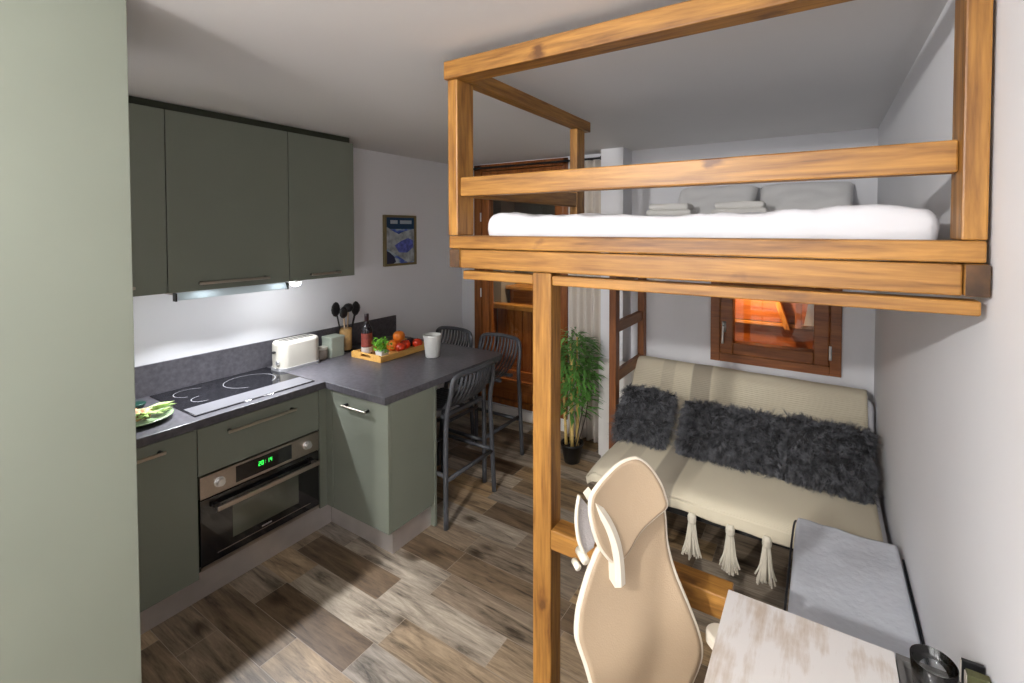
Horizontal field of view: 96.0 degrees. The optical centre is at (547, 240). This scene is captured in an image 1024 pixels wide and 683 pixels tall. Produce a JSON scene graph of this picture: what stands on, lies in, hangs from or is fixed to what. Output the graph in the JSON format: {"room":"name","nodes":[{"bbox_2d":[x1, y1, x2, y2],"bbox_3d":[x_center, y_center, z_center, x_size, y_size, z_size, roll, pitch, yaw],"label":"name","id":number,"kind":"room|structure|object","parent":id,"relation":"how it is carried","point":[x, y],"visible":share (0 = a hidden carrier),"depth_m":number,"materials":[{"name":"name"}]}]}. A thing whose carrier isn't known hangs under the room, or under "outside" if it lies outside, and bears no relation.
{"room":"studio apartment","nodes":[
{"label":"studio apartment","id":0,"kind":"room"},
{"bbox_2d":[133,148,462,430],"bbox_3d":[-2.405,0.520,2.159,0.120,2.404,5.812,1,2,31],"label":"wall","id":1,"kind":"structure","parent":0,"point":[425,296],"depth_m":3.63,"materials":[{"name":"white paint"}]},
{"bbox_2d":[129,103,166,296],"bbox_3d":[-2.155,-0.186,2.072,0.378,0.899,0.599,1,2,31],"label":"upper cabinet","id":2,"kind":"object","parent":1,"relation":"attached to","point":[146,123],"visible":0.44,"depth_m":2.19,"materials":[{"name":"green paint"}]},
{"bbox_2d":[128,95,348,142],"bbox_3d":[-1.917,-0.669,2.529,0.305,0.042,1.648,1,2,31],"label":"board","id":3,"kind":"object","parent":2,"relation":"on","point":[132,99],"visible":0.33,"depth_m":2.52,"materials":[{"name":"grey wood"}]},
{"bbox_2d":[164,110,288,292],"bbox_3d":[-1.846,-0.199,2.587,0.378,0.899,0.600,1,2,31],"label":"upper cabinet","id":4,"kind":"object","parent":1,"relation":"attached to","point":[226,182],"visible":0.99,"depth_m":2.47,"materials":[{"name":"green paint"}]},
{"bbox_2d":[167,282,288,301],"bbox_3d":[-1.826,0.272,2.586,0.330,0.042,0.562,1,2,31],"label":"hood","id":5,"kind":"object","parent":1,"relation":"attached to","point":[178,296],"visible":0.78,"depth_m":2.47,"materials":[{"name":"metal"}]},
{"bbox_2d":[135,315,395,398],"bbox_3d":[-1.881,0.737,2.908,0.016,0.167,2.305,1,2,31],"label":"backsplash","id":6,"kind":"structure","parent":1,"relation":"attached to","point":[160,377],"depth_m":2.73,"materials":[{"name":"stone"}]},
{"bbox_2d":[287,132,353,280],"bbox_3d":[-1.577,-0.210,3.038,0.378,0.899,0.449,1,2,31],"label":"upper cabinet","id":7,"kind":"object","parent":1,"relation":"attached to","point":[320,170],"visible":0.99,"depth_m":2.94,"materials":[{"name":"green paint"}]},
{"bbox_2d":[289,280,300,285],"bbox_3d":[-1.564,0.263,2.849,0.064,0.038,0.064,1,2,31],"label":"light","id":8,"kind":"object","parent":7,"relation":"attached to","point":[293,283],"visible":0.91,"depth_m":2.83,"materials":[{"name":"white plastic"}]},
{"bbox_2d":[290,282,300,285],"bbox_3d":[-1.564,0.269,2.849,0.062,0.026,0.062,1,2,31],"label":"diffuser","id":9,"kind":"object","parent":8,"relation":"attached to","point":[291,283],"depth_m":2.83,"materials":[{"name":"white plastic"}]},
{"bbox_2d":[382,215,416,266],"bbox_3d":[-1.258,-0.003,3.920,0.028,0.427,0.343,1,2,31],"label":"picture frame","id":10,"kind":"object","parent":1,"relation":"attached to","point":[399,231],"visible":1,"depth_m":3.91,"materials":[{"name":"brown wood"}]},
{"bbox_2d":[387,217,413,263],"bbox_3d":[-1.258,-0.003,3.920,0.004,0.387,0.303,1,2,31],"label":"print","id":11,"kind":"object","parent":10,"relation":"attached to","point":[400,230],"depth_m":3.92,"materials":[{"name":"blue"}]},
{"bbox_2d":[141,408,792,682],"bbox_3d":[-0.912,1.775,1.267,3.492,0.060,5.862,1,2,31],"label":"floor","id":12,"kind":"structure","parent":0,"point":[453,605],"depth_m":2.21,"materials":[{"name":"brown wood"}]},
{"bbox_2d":[0,0,141,682],"bbox_3d":[-1.511,0.548,1.130,0.633,2.400,0.604,1,2,31],"label":"tall cabinet","id":13,"kind":"object","parent":12,"relation":"on","point":[70,587],"visible":1,"depth_m":1.12,"materials":[{"name":"green paint"}]},
{"bbox_2d":[136,391,331,634],"bbox_3d":[-1.856,1.296,2.351,0.622,0.843,1.300,1,2,31],"label":"base cabinet","id":14,"kind":"object","parent":12,"relation":"on","point":[170,579],"depth_m":2.14,"materials":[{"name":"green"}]},
{"bbox_2d":[198,431,319,571],"bbox_3d":[-1.704,1.335,2.554,0.600,0.450,0.593,1,2,31],"label":"oven","id":15,"kind":"object","parent":14,"relation":"in","point":[243,502],"visible":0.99,"depth_m":2.38,"materials":[{"name":"black glass"}]},
{"bbox_2d":[135,336,501,448],"bbox_3d":[-1.394,0.848,2.621,1.150,0.040,2.308,1,2,31],"label":"countertop","id":16,"kind":"structure","parent":14,"relation":"on","point":[388,382],"depth_m":2.72,"materials":[{"name":"stone"}]},
{"bbox_2d":[135,401,145,408],"bbox_3d":[-2.062,0.825,2.304,0.076,0.022,0.076,1,2,31],"label":"bowl","id":17,"kind":"object","parent":16,"relation":"on","point":[138,404],"visible":0.56,"depth_m":2.31,"materials":[{"name":"teal ceramic"}]},
{"bbox_2d":[136,407,173,427],"bbox_3d":[-1.893,0.827,2.127,0.256,0.026,0.256,1,2,31],"label":"salad plate","id":18,"kind":"object","parent":16,"relation":"on","point":[154,417],"visible":0.33,"depth_m":2.14,"materials":[{"name":"green ceramic"}]},
{"bbox_2d":[136,408,150,421],"bbox_3d":[-1.898,0.803,2.130,0.102,0.042,0.153,-1,2,-40],"label":"salad","id":19,"kind":"object","parent":18,"relation":"on","point":[143,410],"visible":0.28,"depth_m":2.14,"materials":[{"name":"food"}]},
{"bbox_2d":[136,401,175,419],"bbox_3d":[-1.848,0.792,2.134,0.132,0.046,0.212,0,1,-4],"label":"lettuce leaves","id":20,"kind":"object","parent":18,"relation":"on","point":[159,405],"visible":0.87,"depth_m":2.17,"materials":[{"name":"green food"}]},
{"bbox_2d":[150,367,313,416],"bbox_3d":[-1.746,0.826,2.576,0.521,0.006,0.601,1,2,31],"label":"cooktop","id":21,"kind":"object","parent":16,"relation":"in","point":[200,399],"visible":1,"depth_m":2.53,"materials":[{"name":"black glass"}]},
{"bbox_2d":[271,334,319,371],"bbox_3d":[-1.646,0.725,2.995,0.152,0.186,0.291,1,2,31],"label":"toaster","id":22,"kind":"object","parent":16,"relation":"on","point":[289,354],"visible":1,"depth_m":2.93,"materials":[{"name":"beige plastic"}]},
{"bbox_2d":[319,346,327,359],"bbox_3d":[-1.561,0.773,3.168,0.082,0.083,0.082,1,2,31],"label":"storage jar","id":23,"kind":"object","parent":16,"relation":"on","point":[323,350],"visible":0.61,"depth_m":3.15,"materials":[{"name":"beige"}]},
{"bbox_2d":[321,333,344,357],"bbox_3d":[-1.522,0.742,3.261,0.114,0.140,0.114,1,2,31],"label":"tin","id":24,"kind":"object","parent":16,"relation":"on","point":[335,342],"visible":0.98,"depth_m":3.22,"materials":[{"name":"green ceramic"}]},
{"bbox_2d":[339,327,351,351],"bbox_3d":[-1.488,0.726,3.386,0.090,0.165,0.090,1,2,31],"label":"pot","id":25,"kind":"object","parent":16,"relation":"on","point":[347,332],"visible":0.65,"depth_m":3.35,"materials":[{"name":"beige wood"}]},
{"bbox_2d":[331,302,340,330],"bbox_3d":[-1.529,0.609,3.344,0.014,0.334,0.097,1,2,37],"label":"utensil","id":26,"kind":"object","parent":25,"relation":"in","point":[335,309],"visible":0.92,"depth_m":3.33,"materials":[{"name":"black plastic"}]},
{"bbox_2d":[339,307,347,328],"bbox_3d":[-1.485,0.627,3.348,0.029,0.298,0.069,0,1,14],"label":"utensil","id":27,"kind":"object","parent":25,"relation":"in","point":[343,312],"visible":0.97,"depth_m":3.34,"materials":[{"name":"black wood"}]},
{"bbox_2d":[343,303,353,328],"bbox_3d":[-1.476,0.617,3.404,0.065,0.312,0.080,1,2,31],"label":"utensil","id":28,"kind":"object","parent":25,"relation":"in","point":[349,306],"visible":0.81,"depth_m":3.39,"materials":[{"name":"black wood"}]},
{"bbox_2d":[351,301,359,327],"bbox_3d":[-1.446,0.612,3.426,0.014,0.324,0.104,1,2,37],"label":"utensil","id":29,"kind":"object","parent":25,"relation":"in","point":[355,311],"visible":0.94,"depth_m":3.43,"materials":[{"name":"black plastic"}]},
{"bbox_2d":[351,338,424,362],"bbox_3d":[-1.131,0.787,3.337,0.305,0.046,0.450,1,2,31],"label":"serving tray","id":30,"kind":"object","parent":16,"relation":"on","point":[394,354],"visible":0.51,"depth_m":3.19,"materials":[{"name":"brown wood"}]},
{"bbox_2d":[361,313,372,355],"bbox_3d":[-1.279,0.658,3.248,0.074,0.290,0.074,1,2,31],"label":"wine bottle","id":31,"kind":"object","parent":30,"relation":"on","point":[366,330],"visible":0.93,"depth_m":3.22,"materials":[{"name":"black glass"}]},
{"bbox_2d":[371,336,393,355],"bbox_3d":[-1.139,0.733,3.163,0.160,0.145,0.136,1,2,31],"label":"herb pot","id":32,"kind":"object","parent":30,"relation":"on","point":[382,351],"visible":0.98,"depth_m":3.15,"materials":[{"name":"white plastic"}]},
{"bbox_2d":[387,339,397,350],"bbox_3d":[-1.132,0.757,3.349,0.086,0.081,0.086,1,2,31],"label":"orange","id":33,"kind":"object","parent":30,"relation":"on","point":[394,343],"visible":0.7,"depth_m":3.32,"materials":[{"name":"orange food"}]},
{"bbox_2d":[393,331,404,340],"bbox_3d":[-1.090,0.693,3.365,0.086,0.081,0.086,1,2,31],"label":"orange","id":34,"kind":"object","parent":33,"relation":"on","point":[398,335],"visible":1,"depth_m":3.33,"materials":[{"name":"orange food"}]},
{"bbox_2d":[395,342,405,351],"bbox_3d":[-1.061,0.763,3.312,0.076,0.071,0.076,1,2,31],"label":"apple","id":35,"kind":"object","parent":30,"relation":"on","point":[400,346],"visible":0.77,"depth_m":3.29,"materials":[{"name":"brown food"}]},
{"bbox_2d":[401,339,410,348],"bbox_3d":[-1.053,0.761,3.394,0.076,0.071,0.076,1,2,31],"label":"apple","id":36,"kind":"object","parent":30,"relation":"on","point":[407,342],"visible":0.66,"depth_m":3.38,"materials":[{"name":"brown food"}]},
{"bbox_2d":[406,337,413,345],"bbox_3d":[-1.040,0.760,3.474,0.074,0.070,0.074,1,2,31],"label":"plum","id":37,"kind":"object","parent":30,"relation":"on","point":[410,339],"visible":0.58,"depth_m":3.45,"materials":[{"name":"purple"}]},
{"bbox_2d":[412,338,422,346],"bbox_3d":[-0.976,0.760,3.436,0.076,0.071,0.076,1,2,31],"label":"apple","id":38,"kind":"object","parent":30,"relation":"on","point":[416,342],"visible":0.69,"depth_m":3.41,"materials":[{"name":"brown food"}]},
{"bbox_2d":[423,332,441,357],"bbox_3d":[-0.810,0.734,3.225,0.128,0.157,0.128,1,2,31],"label":"cup","id":39,"kind":"object","parent":16,"relation":"on","point":[432,341],"visible":1,"depth_m":3.18,"materials":[{"name":"white ceramic"}]},
{"bbox_2d":[318,386,436,553],"bbox_3d":[-1.014,1.287,2.728,0.573,0.843,0.400,1,2,31],"label":"base cabinet","id":40,"kind":"object","parent":12,"relation":"on","point":[378,465],"visible":0.76,"depth_m":2.60,"materials":[{"name":"green paint"}]},
{"bbox_2d":[436,326,473,440],"bbox_3d":[-0.934,1.221,3.818,0.495,0.923,0.549,1,2,31],"label":"bar stool","id":41,"kind":"object","parent":12,"relation":"on","point":[469,339],"visible":0.29,"depth_m":3.96,"materials":[{"name":"grey"}]},
{"bbox_2d":[436,361,495,530],"bbox_3d":[-0.655,1.242,3.013,0.549,0.923,0.495,1,2,31],"label":"bar stool","id":42,"kind":"object","parent":12,"relation":"on","point":[446,398],"visible":0.8,"depth_m":2.90,"materials":[{"name":"grey plastic"}]},
{"bbox_2d":[437,332,523,482],"bbox_3d":[-0.505,1.228,3.562,0.495,0.923,0.549,1,2,31],"label":"bar stool","id":43,"kind":"object","parent":12,"relation":"on","point":[483,439],"visible":0.56,"depth_m":3.60,"materials":[{"name":"grey plastic"}]},
{"bbox_2d":[561,327,605,464],"bbox_3d":[0.194,1.177,3.487,0.541,1.024,0.509,1,2,31],"label":"bamboo","id":44,"kind":"object","parent":12,"relation":"on","point":[572,446],"visible":0.87,"depth_m":3.44,"materials":[{"name":"green plant"}]},
{"bbox_2d":[598,358,634,456],"bbox_3d":[0.530,1.308,3.530,0.270,0.760,0.105,1,2,31],"label":"heater","id":45,"kind":"object","parent":12,"relation":"on","point":[603,422],"visible":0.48,"depth_m":3.52,"materials":[{"name":"white metal"}]},
{"bbox_2d":[609,276,646,448],"bbox_3d":[0.596,0.839,3.380,0.050,1.706,0.625,1,2,31],"label":"ladder","id":46,"kind":"object","parent":12,"relation":"on","point":[617,324],"visible":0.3,"depth_m":3.13,"materials":[{"name":"brown wood"}]},
{"bbox_2d":[571,456,718,682],"bbox_3d":[0.265,1.136,0.900,0.496,1.236,0.527,0,2,-19],"label":"office chair","id":47,"kind":"object","parent":12,"relation":"on","point":[635,621],"visible":1,"depth_m":1.08,"materials":[{"name":"beige fabric"},{"name":"white plastic"}]},
{"bbox_2d":[444,0,993,682],"bbox_3d":[0.835,0.520,2.260,1.438,2.400,2.297,1,2,31],"label":"bed","id":48,"kind":"object","parent":12,"relation":"on","point":[955,267],"visible":0.92,"depth_m":1.22,"materials":[{"name":"brown wood"}]},
{"bbox_2d":[649,254,667,280],"bbox_3d":[0.346,0.078,1.450,0.060,0.093,0.060,1,2,31],"label":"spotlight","id":49,"kind":"object","parent":48,"relation":"attached to","point":[659,254],"visible":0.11,"depth_m":1.43,"materials":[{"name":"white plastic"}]},
{"bbox_2d":[488,204,939,239],"bbox_3d":[0.859,-0.067,2.254,1.300,0.110,2.089,1,2,31],"label":"mattress","id":50,"kind":"object","parent":48,"relation":"on","point":[869,221],"visible":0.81,"depth_m":1.24,"materials":[{"name":"white fabric"}]},
{"bbox_2d":[646,203,696,215],"bbox_3d":[0.805,-0.199,2.999,0.290,0.085,0.180,1,2,31],"label":"folded towel","id":51,"kind":"object","parent":50,"relation":"on","point":[676,209],"visible":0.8,"depth_m":2.92,"materials":[{"name":"white fabric"}]},
{"bbox_2d":[678,185,758,213],"bbox_3d":[1.144,-0.229,3.174,0.535,0.315,0.349,1,2,31],"label":"pillow","id":52,"kind":"object","parent":50,"relation":"on","point":[703,199],"visible":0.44,"depth_m":3.14,"materials":[{"name":"white fabric"}]},
{"bbox_2d":[711,201,769,212],"bbox_3d":[1.165,-0.195,2.783,0.310,0.086,0.180,1,2,31],"label":"folded towel","id":53,"kind":"object","parent":50,"relation":"on","point":[733,206],"visible":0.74,"depth_m":2.71,"materials":[{"name":"white fabric"}]},
{"bbox_2d":[760,181,853,211],"bbox_3d":[1.611,-0.220,2.893,0.535,0.316,0.351,1,2,31],"label":"pillow","id":54,"kind":"object","parent":50,"relation":"on","point":[804,195],"visible":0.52,"depth_m":2.85,"materials":[{"name":"white fabric"}]},
{"bbox_2d":[666,399,887,550],"bbox_3d":[1.073,1.331,2.740,1.485,0.754,1.056,1,2,31],"label":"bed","id":55,"kind":"object","parent":12,"relation":"on","point":[869,403],"visible":0.16,"depth_m":2.34,"materials":[{"name":"black metal"}]},
{"bbox_2d":[608,382,680,450],"bbox_3d":[0.621,1.157,2.970,0.473,0.440,0.408,1,2,31],"label":"cushion","id":56,"kind":"object","parent":55,"relation":"on","point":[645,416],"visible":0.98,"depth_m":2.92,"materials":[{"name":"grey fur"}]},
{"bbox_2d":[672,398,788,479],"bbox_3d":[1.071,1.171,2.707,0.690,0.416,0.406,1,2,31],"label":"cushion","id":57,"kind":"object","parent":55,"relation":"on","point":[742,438],"visible":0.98,"depth_m":2.64,"materials":[{"name":"grey fur"}]},
{"bbox_2d":[586,356,882,588],"bbox_3d":[1.028,1.237,2.743,1.501,0.674,1.170,1,2,31],"label":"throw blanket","id":58,"kind":"object","parent":55,"relation":"on","point":[767,509],"visible":0.39,"depth_m":2.49,"materials":[{"name":"beige fabric"}]},
{"bbox_2d":[780,411,886,510],"bbox_3d":[1.485,1.160,2.440,0.530,0.439,0.418,1,2,35],"label":"cushion","id":59,"kind":"object","parent":55,"relation":"on","point":[835,458],"visible":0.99,"depth_m":2.39,"materials":[{"name":"grey fur"}]},
{"bbox_2d":[704,590,898,682],"bbox_3d":[0.449,1.323,0.833,0.337,0.866,0.594,1,2,31],"label":"desk","id":60,"kind":"object","parent":12,"relation":"on","point":[756,641],"visible":1,"depth_m":0.99,"materials":[{"name":"white wood"}]},
{"bbox_2d":[783,518,929,665],"bbox_3d":[0.992,1.470,1.513,0.383,0.537,0.963,1,2,31],"label":"storage ottoman","id":61,"kind":"object","parent":12,"relation":"on","point":[853,585],"visible":0.65,"depth_m":1.60,"materials":[{"name":"grey fabric"}]},
{"bbox_2d":[896,653,960,682],"bbox_3d":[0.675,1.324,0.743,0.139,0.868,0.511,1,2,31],"label":"desk organiser","id":62,"kind":"object","parent":12,"relation":"on","point":[903,665],"visible":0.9,"depth_m":0.95,"materials":[{"name":"grey metal"}]},
{"bbox_2d":[909,644,958,682],"bbox_3d":[0.746,0.855,0.890,0.074,0.085,0.074,1,2,31],"label":"glass tumbler","id":63,"kind":"object","parent":62,"relation":"on","point":[918,652],"visible":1,"depth_m":0.90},
{"bbox_2d":[959,657,984,682],"bbox_3d":[0.844,0.867,0.915,0.037,0.058,0.008,1,2,31],"label":"notebook","id":64,"kind":"object","parent":62,"relation":"on","point":[964,663],"visible":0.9,"depth_m":0.92,"materials":[{"name":"black paper"}]},
{"bbox_2d":[964,668,990,682],"bbox_3d":[0.825,0.866,0.884,0.037,0.063,0.017,1,2,31],"label":"notebook","id":65,"kind":"object","parent":62,"relation":"on","point":[970,676],"visible":1,"depth_m":0.88,"materials":[{"name":"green paper"}]},
{"bbox_2d":[126,0,947,164],"bbox_3d":[-0.873,-0.710,1.270,3.792,0.100,6.312,1,2,31],"label":"ceiling","id":66,"kind":"structure","parent":0,"point":[370,73],"depth_m":1.82,"materials":[{"name":"white paint"}]},
{"bbox_2d":[561,437,583,464],"bbox_3d":[0.185,1.614,3.520,0.176,0.150,0.176,1,2,31],"label":"pot","id":67,"kind":"object","parent":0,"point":[572,450],"depth_m":3.47,"materials":[{"name":"black plastic"}]},
{"bbox_2d":[600,147,631,361],"bbox_3d":[0.544,0.482,3.674,0.186,2.404,0.182,1,2,31],"label":"wall pillar","id":68,"kind":"structure","parent":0,"point":[618,202],"depth_m":3.60,"materials":[{"name":"white paint"}]},
{"bbox_2d":[493,200,803,363],"bbox_3d":[1.131,0.355,4.834,5.200,2.600,1.160,1,2,31],"label":"wall","id":69,"kind":"structure","parent":0,"point":[500,294],"depth_m":5.25,"materials":[{"name":"white paint"}]},
{"bbox_2d":[462,128,878,420],"bbox_3d":[0.665,0.477,3.871,3.632,2.404,0.280,1,2,31],"label":"wall","id":70,"kind":"structure","parent":0,"point":[678,327],"depth_m":3.39,"materials":[{"name":"white paint"}]},
{"bbox_2d":[463,398,563,430],"bbox_3d":[0.590,1.635,3.775,3.392,0.095,0.012,1,2,31],"label":"baseboard","id":71,"kind":"structure","parent":70,"relation":"attached to","point":[527,416],"depth_m":4.33,"materials":[{"name":"white plastic"}]},
{"bbox_2d":[474,157,568,419],"bbox_3d":[-0.271,0.415,4.256,1.036,2.280,0.157,1,2,31],"label":"door","id":72,"kind":"structure","parent":70,"relation":"in","point":[504,392],"depth_m":4.40,"materials":[{"name":"brown wood"}]},
{"bbox_2d":[505,283,532,304],"bbox_3d":[0.332,1.071,5.016,1.600,1.120,0.500,1,2,31],"label":"base cabinet","id":73,"kind":"object","parent":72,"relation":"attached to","point":[520,293],"visible":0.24,"depth_m":5.15,"materials":[{"name":"brown wood"}]},
{"bbox_2d":[473,156,600,170],"bbox_3d":[-0.172,-0.679,4.114,1.509,0.044,0.114,1,2,31],"label":"curtain rod","id":74,"kind":"object","parent":70,"relation":"attached to","point":[593,158],"visible":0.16,"depth_m":4.05,"materials":[{"name":"brown wood"}]},
{"bbox_2d":[567,160,600,442],"bbox_3d":[0.299,0.496,3.818,0.319,2.310,0.055,1,2,31],"label":"curtain","id":75,"kind":"object","parent":74,"relation":"hanging from","point":[584,303],"visible":0.35,"depth_m":3.80,"materials":[{"name":"beige fabric"}]},
{"bbox_2d":[710,282,842,377],"bbox_3d":[1.543,0.556,3.165,0.809,0.638,0.152,1,2,31],"label":"window","id":76,"kind":"structure","parent":70,"relation":"in","point":[823,359],"depth_m":3.12,"materials":[{"name":"brown wood"}]},
{"bbox_2d":[874,0,1023,682],"bbox_3d":[0.608,0.565,0.357,0.120,2.404,5.812,1,2,31],"label":"wall","id":77,"kind":"structure","parent":0,"point":[949,388],"depth_m":1.11,"materials":[{"name":"white paint"}]},
{"bbox_3d":[1.136,1.670,5.069,6.200,0.080,2.208,1,2,31],"label":"floor","id":78,"kind":"structure","parent":0,"visible":0},
{"bbox_2d":[493,302,532,382],"bbox_3d":[0.332,1.173,4.628,2.240,0.935,0.110,1,2,31],"label":"parapet","id":79,"kind":"object","parent":78,"relation":"on","point":[516,320],"visible":0.12,"depth_m":4.99,"materials":[{"name":"brown wood"}]},
{"bbox_2d":[735,289,830,348],"bbox_3d":[1.842,0.727,3.596,1.300,1.880,0.130,1,2,31],"label":"window shutter","id":80,"kind":"object","parent":78,"relation":"on","point":[797,335],"visible":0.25,"depth_m":3.66,"materials":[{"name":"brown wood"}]},
{"label":"outside","id":81,"kind":"structure","parent":0,"visible":0},
{"bbox_2d":[804,304,813,325],"bbox_3d":[1.960,0.487,3.388,0.130,0.290,0.005,1,2,31],"label":"paper sheet","id":82,"kind":"object","parent":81,"point":[809,319],"visible":0.29,"depth_m":3.40,"materials":[{"name":"beige paper"}]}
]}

